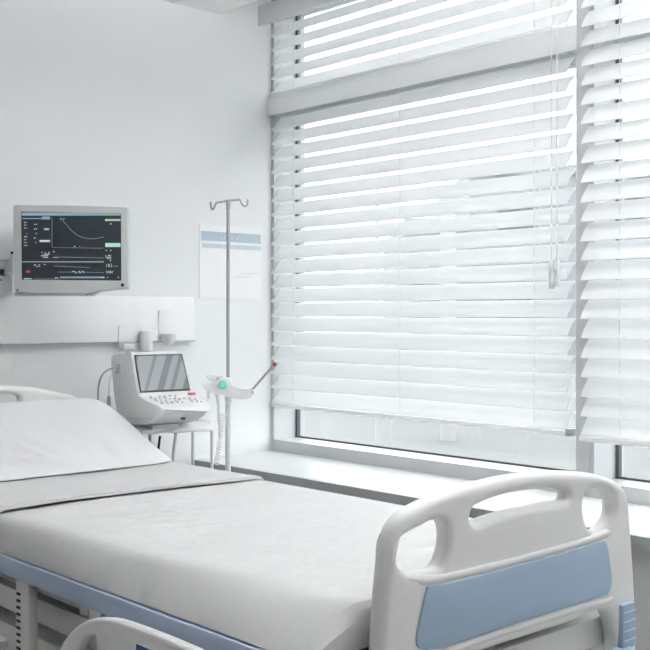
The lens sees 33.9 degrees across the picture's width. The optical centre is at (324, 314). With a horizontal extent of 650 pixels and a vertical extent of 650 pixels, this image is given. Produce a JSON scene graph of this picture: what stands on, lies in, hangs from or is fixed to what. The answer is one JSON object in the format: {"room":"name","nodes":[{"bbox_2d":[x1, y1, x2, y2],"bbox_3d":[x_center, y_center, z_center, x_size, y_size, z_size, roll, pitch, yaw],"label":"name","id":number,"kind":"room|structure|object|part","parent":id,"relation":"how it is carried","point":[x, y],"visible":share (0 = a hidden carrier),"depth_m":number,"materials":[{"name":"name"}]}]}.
{"room":"hospital room","nodes":[
{"label":"hospital room","id":0,"kind":"room"},
{"bbox_2d":[0,0,270,641],"bbox_3d":[-2.257,-0.180,3.709,5.680,3.200,0.120,0,0,-42],"label":"wall","id":1,"kind":"structure","parent":0,"point":[157,110],"depth_m":4.97,"materials":[{"name":"paint"}]},
{"bbox_2d":[0,251,14,292],"bbox_3d":[-1.343,-0.177,4.379,0.146,0.173,0.142,0,0,0],"label":"wall bracket","id":2,"kind":"object","parent":1,"relation":"attached to","point":[6,269],"visible":0.84,"depth_m":4.37,"materials":[{"name":"grey plastic"}]},
{"bbox_3d":[-1.315,-0.174,4.340,0.032,0.032,0.061,0,0,-11],"label":"knob","id":3,"kind":"part","parent":2,"relation":"part of","materials":[{"name":"black plastic"}]},
{"bbox_2d":[13,205,129,295],"bbox_3d":[-1.081,-0.257,4.323,0.564,0.364,0.306,0,0,35],"label":"patient monitor","id":4,"kind":"object","parent":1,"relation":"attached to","point":[58,250],"visible":1,"depth_m":4.25,"materials":[{"name":"grey glass"}]},
{"bbox_2d":[0,294,194,344],"bbox_3d":[-1.652,0.020,4.156,2.774,0.212,0.034,0,0,-42],"label":"panel","id":5,"kind":"object","parent":1,"relation":"attached to","point":[24,320],"visible":1,"depth_m":4.68,"materials":[{"name":"white plastic"}]},
{"bbox_2d":[118,325,136,349],"bbox_3d":[-0.892,0.102,4.827,0.095,0.114,0.050,0,0,-42],"label":"box","id":6,"kind":"object","parent":5,"relation":"attached to","point":[127,333],"visible":1,"depth_m":4.82,"materials":[{"name":"white plastic"}]},
{"bbox_2d":[118,344,134,349],"bbox_3d":[-0.898,0.144,4.821,0.058,0.028,0.050,0,0,-42],"label":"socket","id":7,"kind":"object","parent":6,"relation":"attached to","point":[120,346],"depth_m":4.80,"materials":[{"name":"white plastic"}]},
{"bbox_2d":[139,331,157,351],"bbox_3d":[-0.800,0.128,4.878,0.109,0.110,0.061,0,0,-42],"label":"dispenser","id":8,"kind":"object","parent":5,"relation":"attached to","point":[146,338],"visible":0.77,"depth_m":4.84,"materials":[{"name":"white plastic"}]},
{"bbox_2d":[159,310,176,344],"bbox_3d":[-0.716,0.059,4.954,0.101,0.163,0.072,0,0,-42],"label":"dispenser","id":9,"kind":"object","parent":5,"relation":"attached to","point":[167,318],"visible":1,"depth_m":4.96,"materials":[{"name":"white plastic"}]},
{"bbox_2d":[200,224,261,298],"bbox_3d":[-0.461,-0.260,5.266,0.385,0.358,0.009,0,0,-42],"label":"wall sign","id":10,"kind":"object","parent":1,"relation":"attached to","point":[245,242],"visible":1,"depth_m":5.27,"materials":[{"name":"white paper"}]},
{"bbox_2d":[195,450,649,537],"bbox_3d":[0.937,0.710,3.773,0.507,0.036,4.100,0,0,-42],"label":"window sill","id":11,"kind":"structure","parent":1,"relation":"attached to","point":[407,483],"depth_m":4.45,"materials":[{"name":"laminate"}]},
{"bbox_2d":[195,460,649,548],"bbox_3d":[0.749,0.712,3.600,0.003,0.033,4.100,0,0,-42],"label":"trim","id":12,"kind":"structure","parent":11,"relation":"attached to","point":[643,542],"depth_m":4.33,"materials":[{"name":"grey"}]},
{"bbox_2d":[162,0,257,13],"bbox_3d":[-0.285,-1.545,1.231,5.042,0.140,6.200,0,0,-42],"label":"ceiling","id":13,"kind":"structure","parent":0,"point":[215,6],"depth_m":5.06,"materials":[{"name":"paint"}]},
{"bbox_2d":[321,0,358,11],"bbox_3d":[1.818,-1.665,3.156,0.700,0.100,6.200,0,0,-42],"label":"ceiling","id":14,"kind":"structure","parent":0,"point":[356,0],"depth_m":5.56,"materials":[{"name":"paint"}]},
{"bbox_2d":[265,480,649,649],"bbox_3d":[1.030,1.074,3.858,0.714,0.692,4.100,0,0,-42],"label":"wall","id":15,"kind":"structure","parent":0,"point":[640,556],"depth_m":3.37,"materials":[{"name":"grey paint"}]},
{"bbox_2d":[271,0,589,496],"bbox_3d":[0.442,-0.484,4.814,0.208,2.352,1.893,0,0,-42],"label":"window","id":16,"kind":"structure","parent":15,"relation":"attached to","point":[287,425],"depth_m":4.84,"materials":[{"name":"grey paint"}]},
{"bbox_2d":[258,0,574,96],"bbox_3d":[0.335,-1.336,4.745,0.143,0.447,1.844,0,0,-42],"label":"blind","id":17,"kind":"object","parent":16,"relation":"attached to","point":[275,11],"visible":0.84,"depth_m":4.87,"materials":[{"name":"white plastic"}]},
{"bbox_2d":[268,0,576,436],"bbox_3d":[0.349,-0.486,4.754,0.111,1.908,1.849,0,0,-42],"label":"blind","id":18,"kind":"object","parent":16,"relation":"attached to","point":[499,388],"visible":1,"depth_m":4.64,"materials":[{"name":"white plastic"}]},
{"bbox_3d":[0.348,0.458,4.787,0.065,0.020,1.798,0,0,-42],"label":"rail","id":19,"kind":"part","parent":18,"relation":"part of","materials":[{"name":"white plastic"}]},
{"bbox_3d":[0.337,-1.061,4.742,0.006,0.097,1.849,0,0,-42],"label":"head rail","id":20,"kind":"part","parent":18,"relation":"part of","materials":[{"name":"white plastic"}]},
{"bbox_3d":[0.875,-0.822,4.113,0.004,1.235,0.004,0,0,-42],"label":"pull cord","id":21,"kind":"part","parent":18,"relation":"part of","materials":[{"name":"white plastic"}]},
{"bbox_3d":[0.892,-0.828,4.094,0.004,1.225,0.004,0,0,-42],"label":"pull cord","id":22,"kind":"part","parent":18,"relation":"part of","materials":[{"name":"white fabric"}]},
{"bbox_2d":[590,0,649,505],"bbox_3d":[1.826,-0.484,3.301,0.208,2.352,2.205,0,0,-42],"label":"window","id":23,"kind":"structure","parent":15,"relation":"attached to","point":[606,460],"depth_m":4.07,"materials":[{"name":"grey paint"}]},
{"bbox_2d":[579,0,649,447],"bbox_3d":[1.676,-0.545,3.203,0.097,2.030,2.222,0,0,-42],"label":"blind","id":24,"kind":"object","parent":23,"relation":"attached to","point":[616,407],"visible":1,"depth_m":3.89,"materials":[{"name":"white plastic"}]},
{"bbox_3d":[1.695,0.460,3.205,0.065,0.020,2.148,0,0,-42],"label":"rail","id":25,"kind":"part","parent":24,"relation":"part of","materials":[{"name":"white plastic"}]},
{"bbox_3d":[1.069,-0.515,3.864,0.002,1.930,0.002,0,0,-42],"label":"ladder cord","id":26,"kind":"part","parent":24,"relation":"part of","materials":[{"name":"white fabric"}]},
{"bbox_3d":[1.098,-0.515,3.891,0.002,1.930,0.002,0,0,-42],"label":"ladder cord","id":27,"kind":"part","parent":24,"relation":"part of","materials":[{"name":"white fabric"}]},
{"bbox_3d":[-0.126,1.480,1.376,5.672,0.120,6.400,0,0,-42],"label":"floor","id":28,"kind":"structure","parent":0,"visible":0},
{"bbox_2d":[133,419,213,468],"bbox_3d":[-0.650,0.929,4.452,0.357,0.981,0.340,0,0,-30],"label":"trolley","id":29,"kind":"object","parent":28,"relation":"on","point":[193,427],"visible":0.26,"depth_m":4.36,"materials":[{"name":"white plastic"}]},
{"bbox_2d":[97,351,209,429],"bbox_3d":[-0.666,0.342,4.357,0.359,0.382,0.625,0,0,-29],"label":"machine","id":30,"kind":"object","parent":29,"relation":"on","point":[152,390],"visible":0.94,"depth_m":4.33,"materials":[{"name":"white plastic"}]},
{"bbox_3d":[-0.605,0.917,4.316,0.036,0.886,0.014,0,0,-30],"label":"leg","id":31,"kind":"part","parent":29,"relation":"part of","materials":[{"name":"white plastic"}]},
{"bbox_3d":[-0.577,0.917,4.657,0.013,0.885,0.013,0,0,25],"label":"leg","id":32,"kind":"part","parent":29,"relation":"part of","materials":[{"name":"white plastic"}]},
{"bbox_3d":[-0.576,0.443,4.504,0.065,0.010,0.295,0,0,-30],"label":"guard rail","id":33,"kind":"part","parent":29,"relation":"part of","materials":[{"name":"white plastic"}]},
{"bbox_3d":[-0.467,0.917,4.397,0.013,0.885,0.013,0,0,-20],"label":"leg","id":34,"kind":"part","parent":29,"relation":"part of","materials":[{"name":"white plastic"}]},
{"bbox_2d":[210,199,247,471],"bbox_3d":[-0.430,0.457,4.631,0.315,1.923,0.338,0,0,-42],"label":"stand","id":35,"kind":"object","parent":28,"relation":"on","point":[228,202],"visible":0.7,"depth_m":4.61,"materials":[{"name":"silver metal"}]},
{"bbox_2d":[202,362,276,464],"bbox_3d":[-0.365,0.424,4.590,0.320,0.447,0.103,0,0,-1],"label":"holder","id":36,"kind":"object","parent":35,"relation":"attached to","point":[218,385],"visible":1,"depth_m":4.56,"materials":[{"name":"white plastic"}]},
{"bbox_3d":[-0.450,0.534,4.590,0.058,0.227,0.028,0,0,0],"label":"coiled cord","id":37,"kind":"part","parent":36,"relation":"part of","materials":[{"name":"white plastic"}]},
{"bbox_3d":[-0.436,0.297,4.553,0.038,0.039,0.027,0,0,-5],"label":"knob","id":38,"kind":"part","parent":36,"relation":"part of","materials":[{"name":"teal plastic"}]},
{"bbox_3d":[-0.265,0.267,4.580,0.102,0.114,0.011,0,0,0],"label":"rod","id":39,"kind":"part","parent":36,"relation":"part of","materials":[{"name":"silver metal"}]},
{"bbox_2d":[0,385,635,649],"bbox_3d":[-0.303,0.844,3.307,1.588,1.151,2.582,0,0,-42],"label":"hospital bed","id":40,"kind":"object","parent":28,"relation":"on","point":[533,576],"visible":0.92,"depth_m":2.35,"materials":[{"name":"white plastic"}]},
{"bbox_3d":[-1.025,0.935,3.400,0.040,0.470,0.600,0,0,-42],"label":"lift arm","id":41,"kind":"part","parent":40,"relation":"part of","materials":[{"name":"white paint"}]},
{"bbox_3d":[-1.091,0.582,4.234,1.497,0.627,0.045,0,0,-42],"label":"headboard","id":42,"kind":"part","parent":40,"relation":"part of","materials":[{"name":"white plastic"}]},
{"bbox_3d":[-0.819,0.676,2.843,0.030,0.050,2.360,0,0,-42],"label":"rail","id":43,"kind":"part","parent":40,"relation":"part of","materials":[{"name":"blue"}]},
{"bbox_2d":[0,479,473,649],"bbox_3d":[-0.457,0.601,3.174,0.998,0.092,2.350,0,0,-42],"label":"mattress","id":44,"kind":"object","parent":40,"relation":"on","point":[268,565],"visible":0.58,"depth_m":2.57,"materials":[{"name":"grey fabric"}]},
{"bbox_2d":[0,398,171,480],"bbox_3d":[-1.075,0.437,3.830,0.985,0.218,0.549,0,0,-42],"label":"pillow","id":45,"kind":"object","parent":44,"relation":"on","point":[41,438],"visible":1,"depth_m":3.87,"materials":[{"name":"white fabric"}]},
{"bbox_2d":[0,461,263,511],"bbox_3d":[-0.826,0.584,3.589,1.023,0.091,0.754,0,0,-42],"label":"sheet","id":46,"kind":"object","parent":44,"relation":"on","point":[19,493],"visible":0.64,"depth_m":3.47,"materials":[{"name":"grey fabric"}]},
{"bbox_3d":[0.419,0.651,2.336,0.917,0.608,0.046,0,0,-42],"label":"footboard","id":47,"kind":"part","parent":40,"relation":"part of","materials":[{"name":"white plastic"}]},
{"bbox_3d":[0.431,0.600,2.314,0.687,0.133,0.006,0,0,-42],"label":"blue panel","id":48,"kind":"part","parent":40,"relation":"part of","materials":[{"name":"blue plastic"}]},
{"label":"outside","id":49,"kind":"structure","parent":0,"visible":0},
{"bbox_2d":[304,346,649,479],"bbox_3d":[17.175,1.545,36.057,65.970,0.150,90.000,0,0,-42],"label":"window pane","id":50,"kind":"structure","parent":49,"point":[537,449],"depth_m":12.47,"materials":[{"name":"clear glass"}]},
{"bbox_2d":[375,205,378,445],"bbox_3d":[0.537,0.145,11.000,0.044,2.650,0.044,0,0,-42],"label":"post","id":51,"kind":"object","parent":50,"relation":"on","point":[376,418],"visible":0.02,"depth_m":10.98,"materials":[{"name":"grey"}]},
{"bbox_2d":[390,204,391,446],"bbox_3d":[0.682,0.145,11.000,0.028,2.650,0.028,0,0,-42],"label":"post","id":52,"kind":"object","parent":50,"relation":"on","point":[390,204],"visible":0.02,"depth_m":10.99,"materials":[{"name":"grey"}]},
{"bbox_2d":[383,218,485,351],"bbox_3d":[3.830,-0.799,39.925,2.617,4.539,12.150,0,0,0],"label":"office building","id":53,"kind":"structure","parent":50,"relation":"on","point":[411,219],"depth_m":34.00,"materials":[{"name":"white"}]},
{"bbox_2d":[440,214,455,440],"bbox_3d":[1.444,0.095,12.500,0.176,2.750,0.180,0,0,-42],"label":"column","id":54,"kind":"structure","parent":50,"relation":"on","point":[447,432],"depth_m":12.43,"materials":[{"name":"grey"}]},
{"bbox_2d":[435,165,649,355],"bbox_3d":[11.061,-1.938,43.925,11.775,6.815,12.150,0,0,0],"label":"office building","id":55,"kind":"structure","parent":50,"relation":"on","point":[572,182],"depth_m":38.00,"materials":[{"name":"white"}]}
]}

